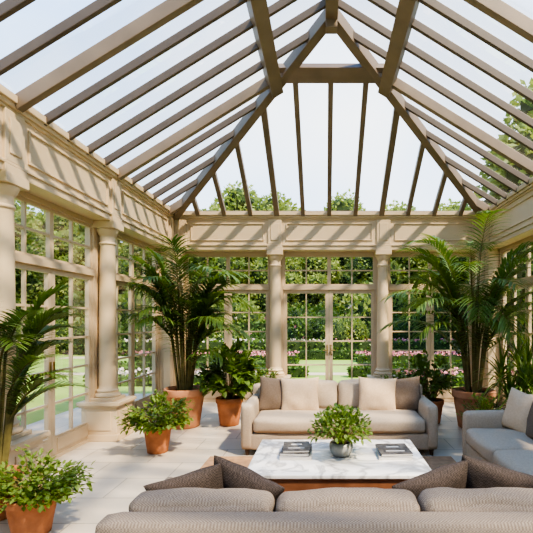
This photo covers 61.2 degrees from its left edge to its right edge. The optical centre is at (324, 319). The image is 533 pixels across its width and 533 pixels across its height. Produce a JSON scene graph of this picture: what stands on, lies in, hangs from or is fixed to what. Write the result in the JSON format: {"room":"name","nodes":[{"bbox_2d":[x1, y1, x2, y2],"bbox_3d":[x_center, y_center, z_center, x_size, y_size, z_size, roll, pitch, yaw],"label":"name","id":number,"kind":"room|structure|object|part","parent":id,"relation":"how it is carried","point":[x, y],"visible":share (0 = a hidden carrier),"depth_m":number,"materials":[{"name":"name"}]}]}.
{"room":"sunroom","nodes":[
{"label":"sunroom","id":0,"kind":"room"},
{"bbox_2d":[0,84,174,248],"bbox_3d":[-3.022,-1.688,3.100,0.435,0.715,11.300,0,0,0],"label":"entablature","id":1,"kind":"structure","parent":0,"point":[58,171],"depth_m":5.07,"materials":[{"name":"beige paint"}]},
{"bbox_2d":[0,402,504,532],"bbox_3d":[0.080,1.660,3.100,6.920,0.120,11.700,0,0,0],"label":"floor","id":2,"kind":"structure","parent":0,"point":[121,470],"depth_m":5.07,"materials":[{"name":"stone"}]},
{"bbox_2d":[0,170,49,485],"bbox_3d":[-2.980,0.135,4.100,0.560,2.930,0.560,0,0,0],"label":"column","id":3,"kind":"structure","parent":2,"relation":"on","point":[11,184],"depth_m":4.06,"materials":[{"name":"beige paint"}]},
{"bbox_2d":[0,283,89,520],"bbox_3d":[-2.415,0.641,3.617,0.915,1.917,1.450,0,0,-4],"label":"potted palm","id":4,"kind":"object","parent":2,"relation":"on","point":[25,358],"visible":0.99,"depth_m":3.60,"materials":[{"name":"plant"}]},
{"bbox_2d":[0,465,23,520],"bbox_3d":[-2.680,1.420,3.620,0.388,0.360,0.388,0,0,0],"label":"pot","id":5,"kind":"object","parent":4,"relation":"on","point":[2,515],"depth_m":3.56,"materials":[{"name":"ceramic"}]},
{"bbox_2d":[0,444,95,532],"bbox_3d":[-2.196,1.293,3.321,0.872,0.614,0.788,0,0,-29],"label":"potted shrub","id":6,"kind":"object","parent":2,"relation":"on","point":[31,508],"visible":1,"depth_m":3.23,"materials":[{"name":"green plant"}]},
{"bbox_2d":[3,486,56,532],"bbox_3d":[-2.200,1.455,3.340,0.357,0.290,0.357,0,0,0],"label":"pot","id":7,"kind":"object","parent":6,"relation":"on","point":[32,521],"depth_m":3.21,"materials":[{"name":"ceramic"}]},
{"bbox_2d":[76,221,136,441],"bbox_3d":[-2.980,0.135,6.100,0.560,2.930,0.560,0,0,0],"label":"column","id":8,"kind":"structure","parent":2,"relation":"on","point":[99,413],"depth_m":6.00,"materials":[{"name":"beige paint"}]},
{"bbox_2d":[96,231,173,404],"bbox_3d":[-3.058,0.135,3.100,0.385,2.930,11.380,0,0,0],"label":"piers","id":9,"kind":"object","parent":2,"relation":"on","point":[165,355],"visible":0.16,"depth_m":8.30,"materials":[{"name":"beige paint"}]},
{"bbox_2d":[14,191,95,464],"bbox_3d":[-3.147,0.135,5.100,0.145,2.930,1.830,0,0,0],"label":"window frame","id":10,"kind":"structure","parent":9,"relation":"attached to","point":[63,442],"depth_m":5.28,"materials":[{"name":"paint"}]},
{"bbox_3d":[-3.103,0.580,5.100,0.055,0.200,0.246,0,0,0],"label":"handles","id":11,"kind":"part","parent":10,"relation":"part of","materials":[{"name":"brown metal"}]},
{"bbox_2d":[115,232,158,412],"bbox_3d":[-3.155,0.135,7.258,0.130,2.930,2.145,0,0,0],"label":"window","id":12,"kind":"structure","parent":9,"relation":"attached to","point":[121,280],"depth_m":7.27,"materials":[{"name":"paint"}]},
{"bbox_2d":[114,388,194,454],"bbox_3d":[-2.028,1.222,5.381,0.906,0.757,1.017,0,0,-37],"label":"potted shrub","id":13,"kind":"object","parent":2,"relation":"on","point":[157,434],"visible":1,"depth_m":5.28,"materials":[{"name":"green plant"}]},
{"bbox_2d":[144,423,171,454],"bbox_3d":[-2.030,1.435,5.400,0.337,0.330,0.337,0,0,0],"label":"pot","id":14,"kind":"object","parent":13,"relation":"on","point":[156,443],"depth_m":5.29,"materials":[{"name":"ceramic"}]},
{"bbox_2d":[122,233,259,429],"bbox_3d":[-1.952,0.194,6.668,1.795,2.813,2.078,0,0,3],"label":"potted palm","id":15,"kind":"object","parent":2,"relation":"on","point":[199,320],"visible":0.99,"depth_m":6.49,"materials":[{"name":"plant"}]},
{"bbox_2d":[163,385,204,429],"bbox_3d":[-2.110,1.310,6.700,0.612,0.580,0.612,0,0,0],"label":"pot","id":16,"kind":"object","parent":15,"relation":"on","point":[192,394],"depth_m":6.52,"materials":[{"name":"ceramic"}]},
{"bbox_2d":[193,337,263,426],"bbox_3d":[-1.453,0.925,6.808,1.038,1.350,1.093,0,0,19],"label":"potted shrub","id":17,"kind":"object","parent":2,"relation":"on","point":[229,405],"visible":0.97,"depth_m":6.66,"materials":[{"name":"green plant"}]},
{"bbox_2d":[216,395,242,426],"bbox_3d":[-1.460,1.390,6.800,0.408,0.420,0.408,0,0,0],"label":"pot","id":18,"kind":"object","parent":17,"relation":"on","point":[229,409],"depth_m":6.66,"materials":[{"name":"ceramic"}]},
{"bbox_2d":[247,368,278,393],"bbox_3d":[-1.031,1.196,7.516,0.642,0.808,0.664,0,0,-23],"label":"potted shrub","id":19,"kind":"object","parent":2,"relation":"on","point":[273,375],"visible":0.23,"depth_m":7.49,"materials":[{"name":"green plant"}]},
{"bbox_2d":[263,250,290,378],"bbox_3d":[-0.950,0.135,8.550,0.560,2.930,0.560,0,0,0],"label":"column","id":20,"kind":"structure","parent":2,"relation":"on","point":[275,256],"depth_m":8.46,"materials":[{"name":"beige paint"}]},
{"bbox_2d":[95,455,532,532],"bbox_3d":[0.107,1.173,2.458,2.336,0.854,1.010,0,0,0],"label":"sofa","id":21,"kind":"object","parent":2,"relation":"on","point":[468,495],"visible":1,"depth_m":2.14,"materials":[{"name":"grey fabric"}]},
{"bbox_2d":[143,463,223,490],"bbox_3d":[-0.730,1.000,2.466,0.479,0.446,0.226,0,0,0],"label":"throw pillow","id":22,"kind":"object","parent":21,"relation":"on","point":[210,477],"depth_m":2.39,"materials":[{"name":"brown fabric"}]},
{"bbox_2d":[214,455,284,504],"bbox_3d":[-0.450,0.990,2.511,0.536,0.486,0.233,0,0,15],"label":"throw pillow","id":23,"kind":"object","parent":21,"relation":"on","point":[228,474],"depth_m":2.41,"materials":[{"name":"brown fabric"}]},
{"bbox_2d":[392,461,467,499],"bbox_3d":[0.610,0.995,2.510,0.506,0.456,0.253,0,0,0],"label":"throw pillow","id":24,"kind":"object","parent":21,"relation":"on","point":[454,474],"depth_m":2.41,"materials":[{"name":"brown fabric"}]},
{"bbox_2d":[461,455,532,487],"bbox_3d":[0.950,0.980,2.512,0.543,0.468,0.222,0,0,14],"label":"throw pillow","id":25,"kind":"object","parent":21,"relation":"on","point":[474,472],"depth_m":2.43,"materials":[{"name":"brown fabric"}]},
{"bbox_2d":[201,456,455,469],"bbox_3d":[0.065,1.594,4.070,2.810,0.012,2.240,0,0,0],"label":"area rug","id":26,"kind":"object","parent":2,"relation":"on","point":[433,462],"visible":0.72,"depth_m":5.03,"materials":[{"name":"beige carpet"}]},
{"bbox_2d":[248,440,430,489],"bbox_3d":[0.110,1.382,3.880,1.460,0.412,1.010,0,0,0],"label":"coffee table","id":27,"kind":"object","parent":26,"relation":"on","point":[363,468],"visible":0.3,"depth_m":3.57,"materials":[{"name":"white stone"}]},
{"bbox_2d":[279,441,311,459],"bbox_3d":[-0.250,1.139,3.900,0.280,0.075,0.348,0,0,0],"label":"book stack","id":28,"kind":"object","parent":27,"relation":"on","point":[292,450],"visible":1,"depth_m":3.77,"materials":[{"name":"paper"}]},
{"bbox_2d":[283,441,309,452],"bbox_3d":[-0.250,1.112,3.900,0.230,0.021,0.280,0,0,-3],"label":"book","id":29,"kind":"object","parent":28,"relation":"on","point":[292,446],"depth_m":3.85,"materials":[{"name":"paper"}]},
{"bbox_2d":[307,403,372,456],"bbox_3d":[0.136,0.947,3.856,0.589,0.457,0.586,0,0,0],"label":"table plant","id":30,"kind":"object","parent":27,"relation":"on","point":[342,445],"visible":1,"depth_m":3.78,"materials":[{"name":"green plant"}]},
{"bbox_2d":[329,440,352,456],"bbox_3d":[0.140,1.116,3.860,0.210,0.120,0.210,0,0,0],"label":"pot","id":31,"kind":"object","parent":30,"relation":"attached to","point":[338,450],"depth_m":3.78,"materials":[{"name":"stone"}]},
{"bbox_2d":[375,443,412,459],"bbox_3d":[0.600,1.150,3.900,0.290,0.052,0.338,0,0,0],"label":"book stack","id":32,"kind":"object","parent":27,"relation":"on","point":[390,451],"visible":1,"depth_m":3.81,"materials":[{"name":"paper"}]},
{"bbox_2d":[376,448,411,459],"bbox_3d":[0.600,1.162,3.900,0.290,0.029,0.338,0,0,0],"label":"book","id":33,"kind":"object","parent":32,"relation":"on","point":[383,453],"depth_m":3.75,"materials":[{"name":"paper"}]},
{"bbox_2d":[173,250,484,387],"bbox_3d":[0.080,0.135,8.627,6.600,2.930,0.385,0,0,0],"label":"piers","id":34,"kind":"object","parent":2,"relation":"on","point":[476,254],"visible":0.06,"depth_m":8.46,"materials":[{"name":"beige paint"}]},
{"bbox_2d":[183,252,270,401],"bbox_3d":[-1.897,0.135,8.725,1.725,2.930,0.130,0,0,0],"label":"window","id":35,"kind":"structure","parent":34,"relation":"attached to","point":[248,289],"depth_m":8.70,"materials":[{"name":"paint"}]},
{"bbox_2d":[281,252,377,379],"bbox_3d":[0.080,0.135,8.717,1.890,2.930,0.145,0,0,0],"label":"door","id":36,"kind":"structure","parent":34,"relation":"attached to","point":[328,289],"depth_m":8.70,"materials":[{"name":"paint"}]},
{"bbox_3d":[0.080,0.580,8.672,0.246,0.200,0.055,0,0,0],"label":"handles","id":37,"kind":"part","parent":36,"relation":"part of","materials":[{"name":"metal"}]},
{"bbox_2d":[388,252,474,401],"bbox_3d":[2.058,0.135,8.725,1.725,2.930,0.130,0,0,0],"label":"window","id":38,"kind":"structure","parent":34,"relation":"attached to","point":[447,397],"depth_m":8.70,"materials":[{"name":"paint"}]},
{"bbox_2d":[241,376,437,455],"bbox_3d":[0.170,1.161,5.662,2.340,0.878,0.987,0,0,0],"label":"sofa","id":39,"kind":"object","parent":2,"relation":"on","point":[277,409],"visible":0.84,"depth_m":5.58,"materials":[{"name":"fabric"}]},
{"bbox_2d":[259,376,294,410],"bbox_3d":[-0.630,0.965,5.760,0.478,0.474,0.210,0,0,0],"label":"throw pillow","id":40,"kind":"object","parent":39,"relation":"on","point":[273,391],"depth_m":5.67,"materials":[{"name":"beige fabric"}]},
{"bbox_2d":[280,377,318,410],"bbox_3d":[-0.320,0.965,5.678,0.513,0.466,0.216,0,0,0],"label":"throw pillow","id":41,"kind":"object","parent":39,"relation":"on","point":[295,394],"depth_m":5.62,"materials":[{"name":"beige fabric"}]},
{"bbox_2d":[358,377,396,409],"bbox_3d":[0.670,0.965,5.698,0.517,0.471,0.211,0,0,0],"label":"throw pillow","id":42,"kind":"object","parent":39,"relation":"on","point":[373,394],"depth_m":5.64,"materials":[{"name":"beige fabric"}]},
{"bbox_2d":[395,376,420,410],"bbox_3d":[1.010,0.965,5.746,0.504,0.487,0.223,0,0,0],"label":"throw pillow","id":43,"kind":"object","parent":39,"relation":"on","point":[407,390],"depth_m":5.67,"materials":[{"name":"beige fabric"}]},
{"bbox_2d":[367,250,396,378],"bbox_3d":[1.110,0.135,8.550,0.560,2.930,0.560,0,0,0],"label":"column","id":44,"kind":"structure","parent":2,"relation":"on","point":[382,256],"depth_m":8.46,"materials":[{"name":"beige paint"}]},
{"bbox_2d":[380,368,407,378],"bbox_3d":[1.216,1.199,7.503,0.632,0.801,0.665,0,0,0],"label":"potted shrub","id":45,"kind":"object","parent":2,"relation":"on","point":[399,376],"visible":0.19,"depth_m":7.49,"materials":[{"name":"green plant"}]},
{"bbox_2d":[402,348,464,423],"bbox_3d":[1.666,1.022,6.958,0.933,1.156,0.945,0,0,-8],"label":"potted shrub","id":46,"kind":"object","parent":2,"relation":"on","point":[426,371],"visible":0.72,"depth_m":6.90,"materials":[{"name":"green plant"}]},
{"bbox_2d":[431,398,443,423],"bbox_3d":[1.660,1.420,6.950,0.388,0.360,0.388,0,0,0],"label":"pot","id":47,"kind":"object","parent":46,"relation":"on","point":[439,402],"depth_m":6.83,"materials":[{"name":"ceramic"}]},
{"bbox_2d":[379,209,532,427],"bbox_3d":[1.931,0.084,6.730,2.286,3.033,2.881,0,0,6],"label":"potted palm","id":48,"kind":"object","parent":2,"relation":"on","point":[455,302],"visible":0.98,"depth_m":6.41,"materials":[{"name":"plant"}]},
{"bbox_2d":[452,387,495,427],"bbox_3d":[2.220,1.320,6.650,0.632,0.560,0.632,0,0,0],"label":"pot","id":49,"kind":"object","parent":48,"relation":"attached to","point":[459,395],"depth_m":6.51,"materials":[{"name":"ceramic"}]},
{"bbox_2d":[456,393,499,418],"bbox_3d":[2.001,1.267,5.659,0.656,0.665,0.620,0,0,-40],"label":"potted fern","id":50,"kind":"object","parent":2,"relation":"on","point":[483,400],"visible":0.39,"depth_m":5.71,"materials":[{"name":"green plant"}]},
{"bbox_2d":[485,249,498,405],"bbox_3d":[3.217,0.135,3.100,0.385,2.930,11.380,0,0,0],"label":"piers","id":51,"kind":"object","parent":2,"relation":"on","point":[489,354],"visible":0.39,"depth_m":8.30,"materials":[{"name":"beige paint"}]},
{"bbox_2d":[499,235,532,407],"bbox_3d":[3.315,0.135,7.258,0.130,2.930,2.145,0,0,0],"label":"window","id":52,"kind":"structure","parent":51,"relation":"attached to","point":[502,251],"depth_m":7.50,"materials":[{"name":"paint"}]},
{"bbox_2d":[462,387,532,474],"bbox_3d":[1.983,1.163,4.020,0.992,0.875,1.873,0,0,0],"label":"loveseat","id":53,"kind":"object","parent":2,"relation":"on","point":[504,438],"visible":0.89,"depth_m":4.46,"materials":[{"name":"fabric"}]},
{"bbox_3d":[1.993,1.195,4.020,0.966,0.674,1.870,0,0,0],"label":"frame","id":54,"kind":"part","parent":53,"relation":"part of","materials":[{"name":"fabric"}]},
{"bbox_2d":[502,387,532,433],"bbox_3d":[2.036,0.960,4.620,0.271,0.470,0.446,0,0,0],"label":"throw pillow","id":55,"kind":"object","parent":53,"relation":"on","point":[515,415],"depth_m":4.58,"materials":[{"name":"beige fabric"}]},
{"bbox_2d":[526,402,532,439],"bbox_3d":[2.059,0.970,4.240,0.207,0.450,0.488,0,0,0],"label":"throw pillow","id":56,"kind":"object","parent":53,"relation":"on","point":[529,405],"depth_m":4.32,"materials":[{"name":"beige fabric"}]},
{"bbox_2d":[471,323,532,409],"bbox_3d":[2.390,0.811,5.741,1.133,1.577,1.192,0,0,3],"label":"dracaena","id":57,"kind":"object","parent":2,"relation":"on","point":[524,372],"visible":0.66,"depth_m":5.68,"materials":[{"name":"plant"}]},
{"bbox_2d":[0,0,532,219],"bbox_3d":[0.080,-2.872,3.100,6.520,2.021,11.300,0,0,0],"label":"ceiling","id":58,"kind":"structure","parent":0,"point":[331,20],"depth_m":5.68,"materials":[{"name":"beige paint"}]},
{"bbox_2d":[174,211,483,251],"bbox_3d":[0.080,-1.688,8.592,6.520,0.715,0.435,0,0,0],"label":"entablature","id":59,"kind":"structure","parent":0,"point":[237,231],"depth_m":8.43,"materials":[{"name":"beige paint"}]},
{"bbox_2d":[484,177,532,248],"bbox_3d":[3.183,-1.688,3.100,0.435,0.715,11.300,0,0,0],"label":"wall","id":60,"kind":"structure","parent":0,"point":[520,204],"depth_m":7.18,"materials":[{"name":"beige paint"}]},
{"label":"outside","id":61,"kind":"structure","parent":0,"visible":0},
{"bbox_2d":[17,351,532,424],"bbox_3d":[0.000,1.840,15.000,120.000,0.200,110.000,0,0,0],"label":"lawn","id":62,"kind":"structure","parent":61,"point":[62,392],"depth_m":13.01,"materials":[{"name":"green plant"}]},
{"bbox_2d":[14,199,45,256],"bbox_3d":[-28.047,-4.923,40.010,10.070,13.350,9.796,0,0,29],"label":"tree","id":63,"kind":"object","parent":62,"relation":"on","point":[29,215],"visible":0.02,"depth_m":39.73,"materials":[{"name":"green plant"}]},
{"bbox_2d":[14,212,68,327],"bbox_3d":[-18.609,-2.294,25.967,5.848,8.083,6.501,0,0,9],"label":"tree","id":64,"kind":"object","parent":62,"relation":"on","point":[34,245],"visible":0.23,"depth_m":25.50,"materials":[{"name":"green plant"}]},
{"bbox_2d":[17,309,68,352],"bbox_3d":[-15.098,0.705,24.097,3.105,2.663,2.799,0,0,20],"label":"shrub","id":65,"kind":"object","parent":62,"relation":"on","point":[57,321],"visible":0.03,"depth_m":23.82,"materials":[{"name":"green plant"}]},
{"bbox_2d":[27,210,78,252],"bbox_3d":[-24.214,-4.492,39.741,8.773,12.486,8.302,0,0,-36],"label":"tree","id":66,"kind":"object","parent":62,"relation":"on","point":[39,221],"visible":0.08,"depth_m":38.37,"materials":[{"name":"green plant"}]},
{"bbox_2d":[37,289,84,322],"bbox_3d":[-14.174,0.149,26.377,5.329,4.009,5.246,0,0,14],"label":"shrub","id":67,"kind":"object","parent":62,"relation":"on","point":[78,296],"visible":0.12,"depth_m":24.93,"materials":[{"name":"green plant"}]},
{"bbox_2d":[55,319,84,353],"bbox_3d":[-12.941,0.963,23.176,2.377,2.058,2.143,0,0,4],"label":"shrub","id":68,"kind":"object","parent":62,"relation":"on","point":[64,348],"visible":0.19,"depth_m":22.51,"materials":[{"name":"green plant"}]},
{"bbox_2d":[44,222,125,263],"bbox_3d":[-18.434,-5.325,38.587,10.430,14.155,10.650,0,0,43],"label":"tree","id":69,"kind":"object","parent":62,"relation":"on","point":[60,247],"visible":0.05,"depth_m":35.25,"materials":[{"name":"green plant"}]},
{"bbox_2d":[26,394,148,433],"bbox_3d":[0.100,1.680,2.400,9.400,0.120,14.800,0,0,0],"label":"paving","id":70,"kind":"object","parent":62,"relation":"on","point":[62,419],"visible":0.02,"depth_m":7.10,"materials":[{"name":"stone"}]},
{"bbox_2d":[55,235,120,302],"bbox_3d":[-15.630,-2.186,30.246,5.799,7.866,5.632,0,0,-30],"label":"tree","id":71,"kind":"object","parent":62,"relation":"on","point":[79,254],"visible":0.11,"depth_m":28.65,"materials":[{"name":"green plant"}]},
{"bbox_2d":[67,318,127,354],"bbox_3d":[-11.446,0.937,22.865,3.002,2.141,3.049,0,0,2],"label":"shrub","id":72,"kind":"object","parent":62,"relation":"on","point":[81,341],"visible":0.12,"depth_m":22.08,"materials":[{"name":"green plant"}]},
{"bbox_2d":[118,243,151,296],"bbox_3d":[-11.996,-1.885,29.558,6.085,7.264,5.115,0,0,11],"label":"tree","id":73,"kind":"object","parent":62,"relation":"on","point":[123,266],"visible":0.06,"depth_m":28.19,"materials":[{"name":"green plant"}]},
{"bbox_2d":[118,287,151,322],"bbox_3d":[-10.655,-0.219,26.692,4.833,4.831,5.361,0,0,27],"label":"shrub","id":74,"kind":"object","parent":62,"relation":"on","point":[122,300],"visible":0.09,"depth_m":24.74,"materials":[{"name":"green plant"}]},
{"bbox_2d":[124,321,151,341],"bbox_3d":[-9.054,0.996,23.107,2.781,2.001,2.738,0,0,-36],"label":"shrub","id":75,"kind":"object","parent":62,"relation":"on","point":[148,336],"visible":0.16,"depth_m":22.41,"materials":[{"name":"green plant"}]},
{"bbox_2d":[83,367,259,386],"bbox_3d":[-4.073,1.567,12.005,4.654,0.568,0.968,0,0,0],"label":"flower bed","id":76,"kind":"object","parent":62,"relation":"on","point":[122,376],"visible":0.16,"depth_m":11.64,"materials":[{"name":"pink plant"}]},
{"bbox_2d":[118,360,298,366],"bbox_3d":[-4.413,1.576,15.171,7.146,0.481,0.502,0,0,0],"label":"box hedge","id":77,"kind":"object","parent":62,"relation":"on","point":[120,363],"visible":0.13,"depth_m":15.04,"materials":[{"name":"green plant"}]},
{"bbox_2d":[118,365,308,377],"bbox_3d":[-3.474,1.572,13.575,6.025,0.493,0.494,0,0,0],"label":"box hedge","id":78,"kind":"object","parent":62,"relation":"on","point":[296,371],"visible":0.23,"depth_m":13.44,"materials":[{"name":"green plant"}]},
{"bbox_2d":[135,350,299,361],"bbox_3d":[-4.530,1.546,18.713,6.975,0.566,1.252,0,0,0],"label":"flower bed","id":79,"kind":"object","parent":62,"relation":"on","point":[292,357],"visible":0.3,"depth_m":18.24,"materials":[{"name":"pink plant"}]},
{"bbox_2d":[118,338,324,355],"bbox_3d":[-4.945,1.368,21.903,10.331,1.007,1.380,0,0,0],"label":"flower bed","id":80,"kind":"object","parent":62,"relation":"on","point":[123,349],"visible":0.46,"depth_m":21.44,"materials":[{"name":"green plant"}]},
{"bbox_2d":[189,208,257,306],"bbox_3d":[-7.479,-2.826,30.144,6.675,9.150,7.371,0,0,20],"label":"tree","id":81,"kind":"object","parent":62,"relation":"on","point":[236,263],"visible":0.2,"depth_m":27.82,"materials":[{"name":"green plant"}]},
{"bbox_2d":[205,324,247,341],"bbox_3d":[-4.972,1.041,23.187,2.434,1.874,2.700,0,0,42],"label":"shrub","id":82,"kind":"object","parent":62,"relation":"on","point":[219,338],"visible":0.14,"depth_m":22.47,"materials":[{"name":"green plant"}]},
{"bbox_2d":[205,180,261,210],"bbox_3d":[-7.872,-5.626,41.362,10.628,14.758,10.939,0,0,41],"label":"tree","id":83,"kind":"object","parent":62,"relation":"on","point":[234,200],"visible":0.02,"depth_m":39.41,"materials":[{"name":"green plant"}]},
{"bbox_2d":[145,349,324,359],"bbox_3d":[-3.920,1.532,19.606,8.060,0.600,0.570,0,0,0],"label":"box hedge","id":84,"kind":"object","parent":62,"relation":"on","point":[312,354],"visible":0.16,"depth_m":19.44,"materials":[{"name":"green plant"}]},
{"bbox_2d":[208,295,264,328],"bbox_3d":[-5.513,0.296,25.845,4.601,3.621,4.148,0,0,-9],"label":"shrub","id":85,"kind":"object","parent":62,"relation":"on","point":[242,317],"visible":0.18,"depth_m":24.84,"materials":[{"name":"green plant"}]},
{"bbox_2d":[244,327,265,340],"bbox_3d":[-3.338,1.163,23.739,2.379,1.606,2.342,0,0,-10],"label":"shrub","id":86,"kind":"object","parent":62,"relation":"on","point":[259,335],"visible":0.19,"depth_m":23.13,"materials":[{"name":"green plant"}]},
{"bbox_2d":[245,257,311,318],"bbox_3d":[-3.127,-2.023,30.126,5.046,7.541,5.037,0,0,-34],"label":"tree","id":87,"kind":"object","parent":62,"relation":"on","point":[259,277],"visible":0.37,"depth_m":28.75,"materials":[{"name":"green plant"}]},
{"bbox_2d":[251,190,305,267],"bbox_3d":[-4.145,-4.920,39.015,9.506,13.345,10.188,0,0,-28],"label":"tree","id":88,"kind":"object","parent":62,"relation":"on","point":[267,204],"visible":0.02,"depth_m":38.12,"materials":[{"name":"green plant"}]},
{"bbox_2d":[55,357,521,374],"bbox_3d":[0.000,1.732,17.500,24.000,0.015,7.000,0,0,0],"label":"gravel path","id":89,"kind":"structure","parent":62,"relation":"on","point":[65,357],"depth_m":14.35,"materials":[{"name":"grey gravel"}]},
{"bbox_2d":[262,302,318,321],"bbox_3d":[-2.112,0.489,27.915,4.541,3.202,4.470,0,0,-22],"label":"shrub","id":90,"kind":"object","parent":62,"relation":"on","point":[294,311],"visible":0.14,"depth_m":26.91,"materials":[{"name":"green plant"}]},
{"bbox_2d":[65,319,524,338],"bbox_3d":[-0.003,0.929,24.511,28.441,2.037,1.515,0,0,0],"label":"hedge","id":91,"kind":"object","parent":62,"relation":"on","point":[259,325],"visible":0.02,"depth_m":24.04,"materials":[{"name":"green plant"}]},
{"bbox_2d":[287,312,338,339],"bbox_3d":[-0.592,0.795,23.601,3.186,2.479,3.137,0,0,-37],"label":"shrub","id":92,"kind":"object","parent":62,"relation":"on","point":[314,325],"visible":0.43,"depth_m":22.86,"materials":[{"name":"green plant"}]},
{"bbox_2d":[287,257,350,310],"bbox_3d":[-0.460,-2.005,30.823,5.225,7.504,5.242,0,0,2],"label":"tree","id":93,"kind":"object","parent":62,"relation":"on","point":[313,263],"visible":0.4,"depth_m":29.65,"materials":[{"name":"green plant"}]},
{"bbox_2d":[311,302,354,321],"bbox_3d":[1.055,0.503,27.196,4.601,3.170,4.674,0,0,21],"label":"shrub","id":94,"kind":"object","parent":62,"relation":"on","point":[336,311],"visible":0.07,"depth_m":26.46,"materials":[{"name":"green plant"}]},
{"bbox_2d":[319,312,369,339],"bbox_3d":[0.993,0.803,22.629,2.670,2.432,2.407,0,0,-12],"label":"shrub","id":95,"kind":"object","parent":62,"relation":"on","point":[341,329],"visible":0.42,"depth_m":21.93,"materials":[{"name":"green plant"}]},
{"bbox_2d":[324,188,365,297],"bbox_3d":[1.966,-5.038,40.404,9.285,13.581,9.058,0,0,-7],"label":"tree","id":96,"kind":"object","parent":62,"relation":"on","point":[339,204],"visible":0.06,"depth_m":38.80,"materials":[{"name":"green plant"}]},
{"bbox_2d":[339,280,420,322],"bbox_3d":[3.228,-0.227,26.647,5.071,4.849,5.624,0,0,-17],"label":"shrub","id":97,"kind":"object","parent":62,"relation":"on","point":[361,302],"visible":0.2,"depth_m":24.93,"materials":[{"name":"green plant"}]},
{"bbox_2d":[345,257,439,311],"bbox_3d":[4.428,-2.347,29.864,6.603,8.189,5.782,0,0,-25],"label":"tree","id":98,"kind":"object","parent":62,"relation":"on","point":[359,263],"visible":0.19,"depth_m":28.47,"materials":[{"name":"green plant"}]},
{"bbox_2d":[368,314,418,340],"bbox_3d":[3.568,0.843,23.724,3.002,2.364,2.956,0,0,-21],"label":"shrub","id":99,"kind":"object","parent":62,"relation":"on","point":[395,335],"visible":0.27,"depth_m":22.84,"materials":[{"name":"green plant"}]},
{"bbox_2d":[333,349,460,359],"bbox_3d":[4.082,1.531,19.603,8.098,0.586,0.580,0,0,0],"label":"box hedge","id":100,"kind":"object","parent":62,"relation":"on","point":[337,354],"visible":0.29,"depth_m":19.44,"materials":[{"name":"green plant"}]},
{"bbox_2d":[385,200,419,260],"bbox_3d":[6.613,-4.868,41.580,9.936,13.240,9.944,0,0,12],"label":"tree","id":101,"kind":"object","parent":62,"relation":"on","point":[395,208],"visible":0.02,"depth_m":40.83,"materials":[{"name":"green plant"}]},
{"bbox_2d":[412,332,439,340],"bbox_3d":[5.199,1.240,23.142,2.103,1.422,2.070,0,0,39],"label":"shrub","id":102,"kind":"object","parent":62,"relation":"on","point":[436,337],"visible":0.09,"depth_m":22.76,"materials":[{"name":"green plant"}]},
{"bbox_2d":[346,365,513,377],"bbox_3d":[3.636,1.583,13.571,6.006,0.491,0.510,0,0,0],"label":"box hedge","id":103,"kind":"object","parent":62,"relation":"on","point":[359,371],"visible":0.23,"depth_m":13.44,"materials":[{"name":"green plant"}]},
{"bbox_2d":[333,337,532,354],"bbox_3d":[5.093,1.382,21.900,10.289,1.041,1.370,0,0,0],"label":"flower bed","id":104,"kind":"object","parent":62,"relation":"on","point":[397,344],"visible":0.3,"depth_m":21.44,"materials":[{"name":"green plant"}]},
{"bbox_2d":[353,350,521,361],"bbox_3d":[4.691,1.554,18.704,6.988,0.576,1.230,0,0,0],"label":"flower bed","id":105,"kind":"object","parent":62,"relation":"on","point":[400,355],"visible":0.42,"depth_m":18.24,"materials":[{"name":"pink plant"}]},
{"bbox_2d":[414,295,466,332],"bbox_3d":[7.425,0.212,25.784,5.334,3.860,5.418,0,0,-1],"label":"shrub","id":106,"kind":"object","parent":62,"relation":"on","point":[423,317],"visible":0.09,"depth_m":24.17,"materials":[{"name":"green plant"}]},
{"bbox_2d":[357,359,532,366],"bbox_3d":[4.581,1.580,15.178,7.133,0.479,0.509,0,0,0],"label":"box hedge","id":107,"kind":"object","parent":62,"relation":"on","point":[401,364],"visible":0.16,"depth_m":15.04,"materials":[{"name":"green plant"}]},
{"bbox_2d":[426,257,467,283],"bbox_3d":[8.463,-2.020,31.459,5.222,7.534,5.359,0,0,-14],"label":"tree","id":108,"kind":"object","parent":62,"relation":"on","point":[440,258],"visible":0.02,"depth_m":29.51,"materials":[{"name":"green plant"}]},
{"bbox_2d":[438,198,461,210],"bbox_3d":[11.373,-4.871,41.146,9.414,13.246,9.171,0,0,41],"label":"tree","id":109,"kind":"object","parent":62,"relation":"on","point":[450,207],"visible":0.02,"depth_m":40.21,"materials":[{"name":"green plant"}]},
{"bbox_2d":[437,319,466,338],"bbox_3d":[7.360,0.911,22.809,3.124,2.202,3.075,0,0,-39],"label":"shrub","id":110,"kind":"object","parent":62,"relation":"on","point":[447,319],"visible":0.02,"depth_m":22.59,"materials":[{"name":"green plant"}]},
{"bbox_2d":[444,257,468,295],"bbox_3d":[10.972,-2.820,29.885,7.445,9.137,6.470,0,0,43],"label":"tree","id":111,"kind":"object","parent":62,"relation":"on","point":[459,259],"visible":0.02,"depth_m":28.59,"materials":[{"name":"green plant"}]},
{"bbox_2d":[395,367,522,386],"bbox_3d":[4.231,1.552,11.998,4.648,0.542,0.963,0,0,0],"label":"flower bed","id":112,"kind":"object","parent":62,"relation":"on","point":[460,375],"visible":0.11,"depth_m":11.64,"materials":[{"name":"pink plant"}]},
{"bbox_2d":[457,77,532,327],"bbox_3d":[10.671,-4.775,19.870,9.736,13.054,9.338,0,0,45],"label":"tree","id":113,"kind":"object","parent":62,"relation":"on","point":[526,106],"visible":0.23,"depth_m":18.84,"materials":[{"name":"green plant"}]},
{"bbox_2d":[507,321,524,340],"bbox_3d":[8.992,0.905,22.872,2.854,2.216,2.810,0,0,37],"label":"shrub","id":114,"kind":"object","parent":62,"relation":"on","point":[509,321],"visible":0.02,"depth_m":22.05,"materials":[{"name":"green plant"}]}
]}

